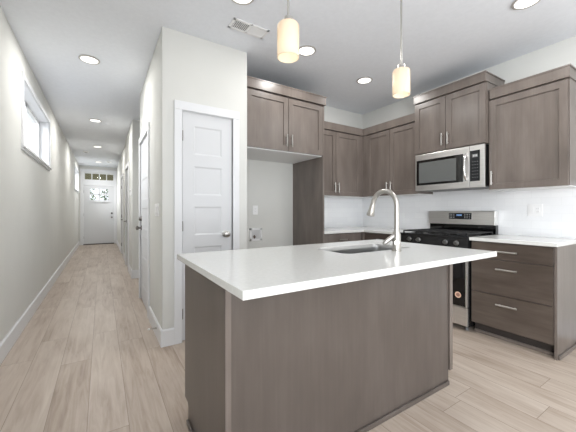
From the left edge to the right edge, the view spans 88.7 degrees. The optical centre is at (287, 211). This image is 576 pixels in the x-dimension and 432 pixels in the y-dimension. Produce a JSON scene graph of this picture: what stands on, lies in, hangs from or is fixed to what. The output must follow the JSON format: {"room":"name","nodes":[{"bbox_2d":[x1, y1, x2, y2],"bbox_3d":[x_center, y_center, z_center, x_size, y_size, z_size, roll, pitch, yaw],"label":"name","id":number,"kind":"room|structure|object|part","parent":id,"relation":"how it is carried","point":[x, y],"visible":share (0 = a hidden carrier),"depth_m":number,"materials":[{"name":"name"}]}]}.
{"room":"kitchen","nodes":[
{"label":"kitchen","id":0,"kind":"room"},
{"bbox_2d":[0,6,78,342],"bbox_3d":[-3.019,-0.214,3.385,0.160,2.749,16.150,0,0,-32],"label":"wall","id":1,"kind":"structure","parent":0,"point":[39,206],"depth_m":2.98,"materials":[{"name":"beige paint"}]},
{"bbox_2d":[21,71,51,170],"bbox_3d":[-3.133,-0.985,3.597,0.185,0.760,1.850,0,0,-32],"label":"window","id":2,"kind":"structure","parent":1,"relation":"in","point":[30,103],"depth_m":3.81,"materials":[{"name":"white"}]},
{"bbox_3d":[-3.190,-0.983,3.561,0.040,0.665,1.730,0,0,-32],"label":"sash frame","id":3,"kind":"part","parent":2,"relation":"part of","materials":[{"name":"white plastic"}]},
{"bbox_3d":[-3.114,-0.628,3.609,0.140,0.047,1.850,0,0,-32],"label":"sill","id":4,"kind":"part","parent":2,"relation":"part of","materials":[{"name":"white paint"}]},
{"bbox_2d":[0,242,78,364],"bbox_3d":[-2.905,1.087,3.368,0.014,0.145,16.000,0,0,-32],"label":"baseboard","id":5,"kind":"structure","parent":1,"relation":"attached to","point":[7,343],"depth_m":3.08,"materials":[{"name":"white wood"}]},
{"bbox_2d":[74,164,78,193],"bbox_3d":[-6.637,-0.985,9.131,0.185,0.760,1.750,0,0,-32],"label":"window","id":6,"kind":"structure","parent":1,"relation":"in","point":[76,171],"depth_m":9.81,"materials":[{"name":"white"}]},
{"bbox_2d":[79,165,116,244],"bbox_3d":[-6.700,-0.214,10.517,1.250,2.749,0.140,0,0,-32],"label":"wall","id":7,"kind":"structure","parent":0,"point":[80,166],"depth_m":10.24,"materials":[{"name":"beige paint"}]},
{"bbox_2d":[80,168,116,244],"bbox_3d":[-6.727,-0.160,10.468,1.103,2.640,0.195,0,0,-32],"label":"door","id":8,"kind":"structure","parent":7,"relation":"in","point":[98,218],"depth_m":10.44,"materials":[{"name":"white wood"}]},
{"bbox_3d":[-6.722,-1.143,10.479,0.923,0.435,0.100,0,0,-32],"label":"transom frame","id":9,"kind":"part","parent":8,"relation":"part of","materials":[{"name":"white wood"}]},
{"bbox_2d":[117,26,176,329],"bbox_3d":[-3.606,-0.214,6.659,0.150,2.749,9.690,0,0,-32],"label":"wall","id":10,"kind":"structure","parent":0,"point":[158,94],"depth_m":2.69,"materials":[{"name":"beige paint"}]},
{"bbox_2d":[116,240,124,260],"bbox_3d":[-4.958,1.087,8.697,0.014,0.145,4.800,0,0,-32],"label":"baseboard","id":11,"kind":"structure","parent":10,"relation":"attached to","point":[117,242],"depth_m":8.71,"materials":[{"name":"white"}]},
{"bbox_2d":[121,173,123,253],"bbox_3d":[-4.382,0.095,7.843,0.154,2.130,0.920,0,0,-32],"label":"door","id":12,"kind":"structure","parent":10,"relation":"in","point":[122,175],"depth_m":7.98,"materials":[{"name":"white wood"}]},
{"bbox_2d":[124,161,128,266],"bbox_3d":[-3.286,0.095,6.074,0.154,2.130,0.920,0,0,-32],"label":"door","id":13,"kind":"structure","parent":10,"relation":"in","point":[126,221],"depth_m":6.19,"materials":[{"name":"white wood"}]},
{"bbox_2d":[128,265,131,278],"bbox_3d":[-2.874,1.087,5.368,0.014,0.145,0.694,0,0,-32],"label":"baseboard","id":14,"kind":"structure","parent":10,"relation":"attached to","point":[129,267],"depth_m":5.27,"materials":[{"name":"white wood"}]},
{"bbox_2d":[136,122,149,317],"bbox_3d":[-1.735,0.095,3.595,0.166,2.130,0.950,0,0,-32],"label":"door","id":15,"kind":"structure","parent":10,"relation":"in","point":[144,145],"depth_m":3.61,"materials":[{"name":"white wood"}]},
{"bbox_2d":[148,306,162,347],"bbox_3d":[-1.286,1.087,2.841,0.014,0.145,0.784,0,0,-32],"label":"baseboard","id":16,"kind":"structure","parent":10,"relation":"attached to","point":[153,321],"depth_m":2.74,"materials":[{"name":"white"}]},
{"bbox_2d":[155,203,158,215],"bbox_3d":[-1.202,-0.017,2.712,0.009,0.109,0.174,0,0,-32],"label":"light switch","id":17,"kind":"object","parent":10,"relation":"attached to","point":[156,205],"visible":1,"depth_m":2.68,"materials":[{"name":"white plastic"}]},
{"bbox_2d":[177,31,246,248],"bbox_3d":[-0.726,-0.214,2.819,0.670,2.749,0.120,0,0,-32],"label":"wall","id":18,"kind":"structure","parent":0,"point":[209,73],"depth_m":2.80,"materials":[{"name":"beige paint"}]},
{"bbox_2d":[163,328,173,346],"bbox_3d":[-1.034,1.087,2.545,0.095,0.145,0.014,0,0,-32],"label":"baseboard","id":19,"kind":"structure","parent":18,"relation":"attached to","point":[168,334],"depth_m":2.54,"materials":[{"name":"white wood"}]},
{"bbox_2d":[174,100,238,344],"bbox_3d":[-0.750,0.092,2.753,0.607,2.135,0.166,0,0,-32],"label":"door","id":20,"kind":"structure","parent":18,"relation":"in","point":[203,201],"depth_m":2.71,"materials":[{"name":"white wood"}]},
{"bbox_3d":[-0.582,0.215,2.802,0.064,0.064,0.070,0,0,-32],"label":"knob","id":21,"kind":"part","parent":20,"relation":"part of","materials":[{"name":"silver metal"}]},
{"bbox_2d":[0,0,575,167],"bbox_3d":[-1.134,-1.639,4.520,4.560,0.100,16.250,0,0,-32],"label":"ceiling","id":22,"kind":"structure","parent":0,"point":[444,41],"depth_m":2.73,"materials":[{"name":"paint"}]},
{"bbox_2d":[78,55,99,64],"bbox_3d":[-2.070,-1.583,3.069,0.188,0.013,0.188,0,0,-32],"label":"recessed light","id":23,"kind":"object","parent":22,"relation":"in","point":[88,59],"visible":1,"depth_m":3.06,"materials":[{"name":"white plastic"}]},
{"bbox_2d":[89,119,101,121],"bbox_3d":[-3.350,-1.583,5.123,0.188,0.013,0.188,0,0,-32],"label":"recessed light","id":24,"kind":"object","parent":22,"relation":"in","point":[92,120],"visible":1,"depth_m":5.10,"materials":[{"name":"white plastic"}]},
{"bbox_2d":[232,0,253,4],"bbox_3d":[-0.338,-1.583,2.159,0.188,0.013,0.188,0,0,-32],"label":"recessed light","id":25,"kind":"object","parent":22,"relation":"in","point":[240,2],"visible":1,"depth_m":2.22,"materials":[{"name":"white plastic"}]},
{"bbox_2d":[228,17,268,38],"bbox_3d":[-0.339,-1.585,2.555,0.330,0.008,0.144,0,0,-32],"label":"ceiling vent","id":26,"kind":"object","parent":22,"relation":"in","point":[237,24],"visible":1,"depth_m":2.54,"materials":[{"name":"white plastic"}]},
{"bbox_2d":[277,0,298,62],"bbox_3d":[0.001,-1.201,1.557,0.124,0.776,0.124,0,0,-32],"label":"pendant lamp","id":27,"kind":"object","parent":22,"relation":"hanging from","point":[287,28],"visible":1,"depth_m":1.51,"materials":[{"name":"white glass"}]},
{"bbox_3d":[0.001,-1.300,1.557,0.013,0.539,0.013,0,0,-32],"label":"rod","id":28,"kind":"part","parent":27,"relation":"part of","materials":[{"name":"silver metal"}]},
{"bbox_2d":[299,45,315,55],"bbox_3d":[0.182,-1.583,2.898,0.188,0.013,0.188,0,0,-32],"label":"recessed light","id":29,"kind":"object","parent":22,"relation":"in","point":[305,50],"visible":0.85,"depth_m":2.88,"materials":[{"name":"white plastic"}]},
{"bbox_2d":[357,77,372,83],"bbox_3d":[0.923,-1.583,3.553,0.188,0.013,0.188,0,0,-32],"label":"recessed light","id":30,"kind":"object","parent":22,"relation":"in","point":[363,80],"visible":1,"depth_m":3.54,"materials":[{"name":"white plastic"}]},
{"bbox_2d":[393,0,409,97],"bbox_3d":[0.792,-1.201,2.058,0.124,0.776,0.124,0,0,-32],"label":"pendant lamp","id":31,"kind":"object","parent":22,"relation":"hanging from","point":[401,75],"visible":1,"depth_m":2.02,"materials":[{"name":"white glass"}]},
{"bbox_3d":[0.792,-1.300,2.058,0.013,0.539,0.013,0,0,-32],"label":"rod","id":32,"kind":"part","parent":31,"relation":"part of","materials":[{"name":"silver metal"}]},
{"bbox_3d":[0.792,-0.903,2.058,0.116,0.180,0.116,0,0,-32],"label":"lamp shade","id":33,"kind":"part","parent":31,"relation":"part of","materials":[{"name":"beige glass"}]},
{"bbox_2d":[511,0,540,9],"bbox_3d":[1.797,-1.583,2.213,0.188,0.013,0.188,0,0,-32],"label":"recessed light","id":34,"kind":"object","parent":22,"relation":"in","point":[517,4],"visible":1,"depth_m":2.24,"materials":[{"name":"white plastic"}]},
{"bbox_2d":[0,243,575,431],"bbox_3d":[-1.134,1.210,4.520,4.560,0.100,16.250,0,0,-32],"label":"floor","id":35,"kind":"structure","parent":0,"point":[88,359],"depth_m":2.03,"materials":[{"name":"brown wood"}]},
{"bbox_2d":[293,106,323,244],"bbox_3d":[0.253,-0.058,3.827,0.022,2.436,0.661,0,0,-32],"label":"end panel","id":36,"kind":"object","parent":35,"relation":"on","point":[308,176],"visible":0.31,"depth_m":3.77,"materials":[{"name":"brown wood"}]},
{"bbox_2d":[185,264,452,431],"bbox_3d":[0.244,0.718,1.853,1.617,0.885,0.703,0,0,-32],"label":"kitchen island","id":37,"kind":"object","parent":35,"relation":"on","point":[354,356],"visible":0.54,"depth_m":1.44,"materials":[{"name":"brown wood"}]},
{"bbox_3d":[-0.406,0.718,1.415,0.024,0.885,0.645,0,0,-32],"label":"panel","id":38,"kind":"part","parent":37,"relation":"part of","materials":[{"name":"brown wood"}]},
{"bbox_3d":[-0.232,0.670,1.141,0.024,0.790,0.004,0,0,-32],"label":"corner trim","id":39,"kind":"part","parent":37,"relation":"part of","materials":[{"name":"brown wood"}]},
{"bbox_3d":[0.264,1.146,1.785,1.577,0.028,0.566,0,0,-32],"label":"shoe moulding","id":40,"kind":"part","parent":37,"relation":"part of","materials":[{"name":"brown wood"}]},
{"bbox_2d":[177,239,496,300],"bbox_3d":[0.321,0.260,1.751,1.681,0.030,0.937,0,0,-32],"label":"island countertop","id":41,"kind":"structure","parent":37,"relation":"on","point":[247,274],"depth_m":1.39,"materials":[{"name":"white stone"}]},
{"bbox_2d":[319,244,408,253],"bbox_3d":[0.513,0.357,1.985,0.604,0.218,0.309,0,0,-32],"label":"sink","id":42,"kind":"object","parent":41,"relation":"in","point":[353,249],"visible":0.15,"depth_m":2.16,"materials":[{"name":"silver metal"}]},
{"bbox_2d":[367,189,401,251],"bbox_3d":[0.603,0.049,1.902,0.106,0.392,0.275,0,0,-32],"label":"faucet","id":43,"kind":"object","parent":41,"relation":"on","point":[396,236],"visible":0.99,"depth_m":1.82,"materials":[{"name":"grey metal"}]},
{"bbox_3d":[0.625,-0.008,1.910,0.031,0.277,0.218,0,0,-32],"label":"spout","id":44,"kind":"part","parent":43,"relation":"part of","materials":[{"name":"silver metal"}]},
{"bbox_3d":[0.636,0.170,1.817,0.099,0.083,0.055,0,0,4],"label":"lever","id":45,"kind":"part","parent":43,"relation":"part of","materials":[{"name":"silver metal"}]},
{"bbox_3d":[0.925,0.718,2.257,0.034,0.885,0.645,0,0,-32],"label":"panel","id":46,"kind":"part","parent":37,"relation":"part of","materials":[{"name":"brown wood"}]},
{"bbox_3d":[1.098,0.670,1.983,0.033,0.790,0.004,0,0,-32],"label":"corner trim","id":47,"kind":"part","parent":37,"relation":"part of","materials":[{"name":"brown wood"}]},
{"bbox_2d":[324,232,360,242],"bbox_3d":[0.551,0.718,4.021,0.686,0.884,0.652,0,0,-32],"label":"base cabinet","id":48,"kind":"object","parent":35,"relation":"on","point":[356,236],"visible":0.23,"depth_m":3.77,"materials":[{"name":"brown wood"}]},
{"bbox_2d":[361,232,392,240],"bbox_3d":[1.266,0.718,4.146,0.664,0.884,1.207,0,0,-32],"label":"base cabinet","id":49,"kind":"object","parent":35,"relation":"on","point":[364,235],"visible":0.14,"depth_m":3.84,"materials":[{"name":"brown wood"}]},
{"bbox_2d":[324,226,413,233],"bbox_3d":[0.978,0.260,3.957,1.338,0.030,1.204,0,0,-32],"label":"countertop","id":50,"kind":"structure","parent":49,"relation":"on","point":[337,229],"depth_m":3.90,"materials":[{"name":"white stone"}]},
{"bbox_2d":[400,211,498,330],"bbox_3d":[1.763,0.577,3.288,0.718,1.166,0.754,0,0,-32],"label":"range","id":51,"kind":"object","parent":35,"relation":"on","point":[447,228],"visible":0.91,"depth_m":3.14,"materials":[{"name":"silver metal"}]},
{"bbox_3d":[1.526,0.312,3.138,0.033,0.092,0.754,0,0,-32],"label":"knob panel","id":52,"kind":"part","parent":51,"relation":"part of","materials":[{"name":"black metal"}]},
{"bbox_2d":[400,232,498,238],"bbox_3d":[1.791,0.255,3.306,0.653,0.020,0.754,0,0,-32],"label":"cooktop","id":53,"kind":"object","parent":51,"relation":"in","point":[427,235],"depth_m":3.13,"materials":[{"name":"black metal"}]},
{"bbox_3d":[1.512,0.690,3.129,0.004,0.460,0.714,0,0,-32],"label":"door glass","id":54,"kind":"part","parent":51,"relation":"part of","materials":[{"name":"black glass"}]},
{"bbox_3d":[1.527,1.018,3.139,0.029,0.173,0.748,0,0,-32],"label":"storage drawer","id":55,"kind":"part","parent":51,"relation":"part of","materials":[{"name":"metal"}]},
{"bbox_3d":[1.526,0.644,3.138,0.032,0.561,0.748,0,0,-32],"label":"oven door","id":56,"kind":"part","parent":51,"relation":"part of","materials":[{"name":"glass"}]},
{"bbox_2d":[471,241,575,359],"bbox_3d":[2.176,0.718,2.708,0.664,0.884,0.645,0,0,-32],"label":"base cabinet","id":57,"kind":"object","parent":35,"relation":"on","point":[523,295],"visible":0.91,"depth_m":2.47,"materials":[{"name":"brown wood"}]},
{"bbox_3d":[1.899,0.830,2.561,0.039,0.016,0.160,0,0,-32],"label":"handle","id":58,"kind":"part","parent":57,"relation":"part of","materials":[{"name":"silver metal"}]},
{"bbox_3d":[1.899,0.515,2.561,0.039,0.016,0.160,0,0,-32],"label":"handle","id":59,"kind":"part","parent":57,"relation":"part of","materials":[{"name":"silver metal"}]},
{"bbox_3d":[1.899,0.358,2.561,0.039,0.016,0.160,0,0,-32],"label":"handle","id":60,"kind":"part","parent":57,"relation":"part of","materials":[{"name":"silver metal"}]},
{"bbox_3d":[1.928,0.901,2.569,0.020,0.298,0.607,0,0,-32],"label":"drawer","id":61,"kind":"part","parent":57,"relation":"part of","materials":[{"name":"brown wood"}]},
{"bbox_3d":[1.928,0.591,2.569,0.020,0.311,0.607,0,0,-32],"label":"drawer","id":62,"kind":"part","parent":57,"relation":"part of","materials":[{"name":"brown wood"}]},
{"bbox_3d":[1.928,0.358,2.569,0.020,0.142,0.607,0,0,-32],"label":"drawer","id":63,"kind":"part","parent":57,"relation":"part of","materials":[{"name":"brown wood"}]},
{"bbox_2d":[469,234,575,246],"bbox_3d":[2.175,0.260,2.712,0.646,0.030,0.644,0,0,-32],"label":"countertop","id":64,"kind":"structure","parent":57,"relation":"on","point":[512,239],"depth_m":2.58,"materials":[{"name":"white stone"}]},
{"bbox_3d":[2.199,1.145,2.722,0.610,0.030,0.645,0,0,-32],"label":"shoe moulding","id":65,"kind":"part","parent":57,"relation":"part of","materials":[{"name":"brown wood"}]},
{"bbox_3d":[2.353,0.718,2.464,0.626,0.884,0.018,0,0,-32],"label":"panel","id":66,"kind":"part","parent":57,"relation":"part of","materials":[{"name":"brown wood"}]},
{"bbox_2d":[247,106,362,248],"bbox_3d":[-0.050,-0.214,4.099,3.180,2.749,0.120,0,0,-32],"label":"wall","id":67,"kind":"structure","parent":0,"point":[269,184],"depth_m":3.94,"materials":[{"name":"beige paint"}]},
{"bbox_2d":[253,206,257,214],"bbox_3d":[-0.420,-0.018,3.789,0.070,0.116,0.009,0,0,-32],"label":"electrical outlet","id":68,"kind":"object","parent":67,"relation":"attached to","point":[255,208],"visible":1,"depth_m":3.79,"materials":[{"name":"white plastic"}]},
{"bbox_2d":[250,228,261,240],"bbox_3d":[-0.406,0.295,3.781,0.170,0.160,0.036,0,0,-32],"label":"water supply box","id":69,"kind":"object","parent":67,"relation":"attached to","point":[255,233],"visible":1,"depth_m":3.79,"materials":[{"name":"white plastic"}]},
{"bbox_2d":[247,76,326,163],"bbox_3d":[-0.159,-1.021,3.545,1.059,0.718,0.698,0,0,-32],"label":"upper cabinet","id":70,"kind":"object","parent":67,"relation":"attached to","point":[285,123],"visible":0.8,"depth_m":3.27,"materials":[{"name":"brown wood"}]},
{"bbox_3d":[-0.216,-0.967,3.151,0.507,0.590,0.020,0,0,-32],"label":"door","id":71,"kind":"part","parent":70,"relation":"part of","materials":[{"name":"brown wood"}]},
{"bbox_3d":[-0.162,-1.328,3.551,1.058,0.104,0.685,0,0,-32],"label":"crown moulding","id":72,"kind":"part","parent":70,"relation":"part of","materials":[{"name":"brown wood"}]},
{"bbox_3d":[0.207,-0.967,3.419,0.483,0.590,0.020,0,0,-32],"label":"door","id":73,"kind":"part","parent":70,"relation":"part of","materials":[{"name":"brown wood"}]},
{"bbox_2d":[324,121,362,197],"bbox_3d":[0.617,-0.716,4.229,1.019,1.004,0.371,0,0,-32],"label":"upper cabinet","id":74,"kind":"object","parent":67,"relation":"attached to","point":[343,144],"visible":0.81,"depth_m":4.16,"materials":[{"name":"brown wood"}]},
{"bbox_3d":[0.462,-0.660,3.967,0.465,0.884,0.020,0,0,-32],"label":"door","id":75,"kind":"part","parent":74,"relation":"part of","materials":[{"name":"brown wood"}]},
{"bbox_3d":[0.597,-1.167,4.231,0.988,0.102,0.348,0,0,-32],"label":"crown moulding","id":76,"kind":"part","parent":74,"relation":"part of","materials":[{"name":"brown wood"}]},
{"bbox_3d":[0.858,-0.660,4.218,0.460,0.884,0.020,0,0,-32],"label":"door","id":77,"kind":"part","parent":74,"relation":"part of","materials":[{"name":"brown wood"}]},
{"bbox_2d":[363,36,575,238],"bbox_3d":[3.155,-0.214,1.897,0.120,2.749,7.030,0,0,-32],"label":"wall","id":78,"kind":"structure","parent":0,"point":[561,53],"depth_m":3.02,"materials":[{"name":"beige paint"}]},
{"bbox_2d":[357,113,432,197],"bbox_3d":[1.389,-0.716,4.215,0.383,1.004,1.220,0,0,-32],"label":"upper cabinet","id":79,"kind":"object","parent":78,"relation":"attached to","point":[389,155],"visible":0.66,"depth_m":3.94,"materials":[{"name":"brown wood"}]},
{"bbox_3d":[1.267,-0.660,4.137,0.020,0.884,0.401,0,0,-32],"label":"door","id":80,"kind":"part","parent":79,"relation":"part of","materials":[{"name":"brown wood"}]},
{"bbox_3d":[1.400,-1.167,4.221,0.356,0.102,1.220,0,0,-32],"label":"crown moulding","id":81,"kind":"part","parent":79,"relation":"part of","materials":[{"name":"brown wood"}]},
{"bbox_3d":[1.484,-0.660,3.794,0.020,0.884,0.399,0,0,-32],"label":"door","id":82,"kind":"part","parent":79,"relation":"part of","materials":[{"name":"brown wood"}]},
{"bbox_2d":[324,188,575,238],"bbox_3d":[1.465,-0.013,3.194,1.347,0.515,3.030,0,0,-32],"label":"backsplash","id":83,"kind":"structure","parent":78,"relation":"attached to","point":[558,218],"depth_m":3.36,"materials":[{"name":"white tile"}]},
{"bbox_2d":[413,70,504,155],"bbox_3d":[1.905,-1.039,3.349,0.436,0.706,0.808,0,0,-32],"label":"upper cabinet","id":84,"kind":"object","parent":78,"relation":"attached to","point":[454,115],"visible":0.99,"depth_m":3.18,"materials":[{"name":"brown wood"}]},
{"bbox_3d":[1.652,-0.988,3.429,0.020,0.592,0.376,0,0,-32],"label":"door","id":85,"kind":"part","parent":84,"relation":"part of","materials":[{"name":"brown wood"}]},
{"bbox_2d":[415,144,488,191],"bbox_3d":[1.892,-0.460,3.334,0.458,0.428,0.762,0,0,-32],"label":"microwave","id":86,"kind":"object","parent":84,"relation":"attached to","point":[464,168],"visible":0.98,"depth_m":3.17,"materials":[{"name":"silver metal"}]},
{"bbox_3d":[1.717,-0.460,3.309,0.026,0.428,0.618,0,0,-32],"label":"door","id":87,"kind":"part","parent":86,"relation":"part of","materials":[{"name":"metal"}]},
{"bbox_3d":[1.836,-0.463,3.054,0.064,0.285,0.023,0,0,-32],"label":"handle","id":88,"kind":"part","parent":86,"relation":"part of","materials":[{"name":"silver metal"}]},
{"bbox_3d":[1.912,-1.344,3.353,0.421,0.096,0.808,0,0,-32],"label":"crown moulding","id":89,"kind":"part","parent":84,"relation":"part of","materials":[{"name":"brown wood"}]},
{"bbox_3d":[1.862,-0.988,3.097,0.020,0.592,0.398,0,0,-32],"label":"door","id":90,"kind":"part","parent":84,"relation":"part of","materials":[{"name":"brown wood"}]},
{"bbox_2d":[489,63,575,190],"bbox_3d":[2.303,-0.716,2.771,0.383,1.004,0.614,0,0,-32],"label":"upper cabinet","id":91,"kind":"object","parent":78,"relation":"attached to","point":[532,119],"visible":1,"depth_m":2.64,"materials":[{"name":"brown wood"}]},
{"bbox_3d":[2.011,-0.331,2.909,0.038,0.135,0.014,0,0,-32],"label":"handle","id":92,"kind":"part","parent":91,"relation":"part of","materials":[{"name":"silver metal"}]},
{"bbox_3d":[2.313,-1.167,2.773,0.363,0.102,0.608,0,0,-32],"label":"crown moulding","id":93,"kind":"part","parent":91,"relation":"part of","materials":[{"name":"brown wood"}]},
{"bbox_2d":[528,204,541,215],"bbox_3d":[2.433,-0.012,2.901,0.010,0.116,0.116,0,0,-32],"label":"electrical outlet","id":94,"kind":"object","parent":78,"relation":"attached to","point":[533,209],"visible":1,"depth_m":2.90,"materials":[{"name":"white plastic"}]},
{"bbox_3d":[-2.054,-0.215,5.553,1.330,2.749,0.100,0,0,-32],"label":"wall","id":95,"kind":"structure","parent":0,"visible":0},
{"bbox_2d":[132,270,138,278],"bbox_3d":[-2.074,1.087,5.472,1.450,0.145,0.014,0,0,-32],"label":"baseboard","id":96,"kind":"structure","parent":95,"relation":"attached to","point":[135,273],"depth_m":5.10,"materials":[{"name":"white"}]},
{"label":"outside","id":97,"kind":"structure","parent":0,"visible":0},
{"bbox_3d":[-19.405,1.370,30.648,60.000,0.180,47.450,0,0,-32],"label":"ground","id":98,"kind":"structure","parent":97,"visible":0},
{"bbox_2d":[100,189,107,199],"bbox_3d":[-8.735,-0.264,15.193,1.648,3.098,1.634,0,0,-32],"label":"tree","id":99,"kind":"object","parent":98,"relation":"on","point":[104,192],"visible":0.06,"depth_m":14.72,"materials":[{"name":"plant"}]},
{"bbox_3d":[-7.051,1.230,11.603,5.500,0.100,2.050,0,0,-32],"label":"floor","id":100,"kind":"structure","parent":0,"visible":0},
{"bbox_3d":[-9.570,-0.020,10.955,0.150,2.400,0.150,0,0,-32],"label":"porch post","id":101,"kind":"object","parent":100,"relation":"on","visible":0},
{"bbox_2d":[85,173,112,180],"bbox_3d":[-7.104,-1.440,11.688,5.500,0.440,2.250,0,0,-32],"label":"porch roof","id":102,"kind":"structure","parent":101,"relation":"on","point":[87,176],"depth_m":12.03,"materials":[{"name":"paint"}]}
]}

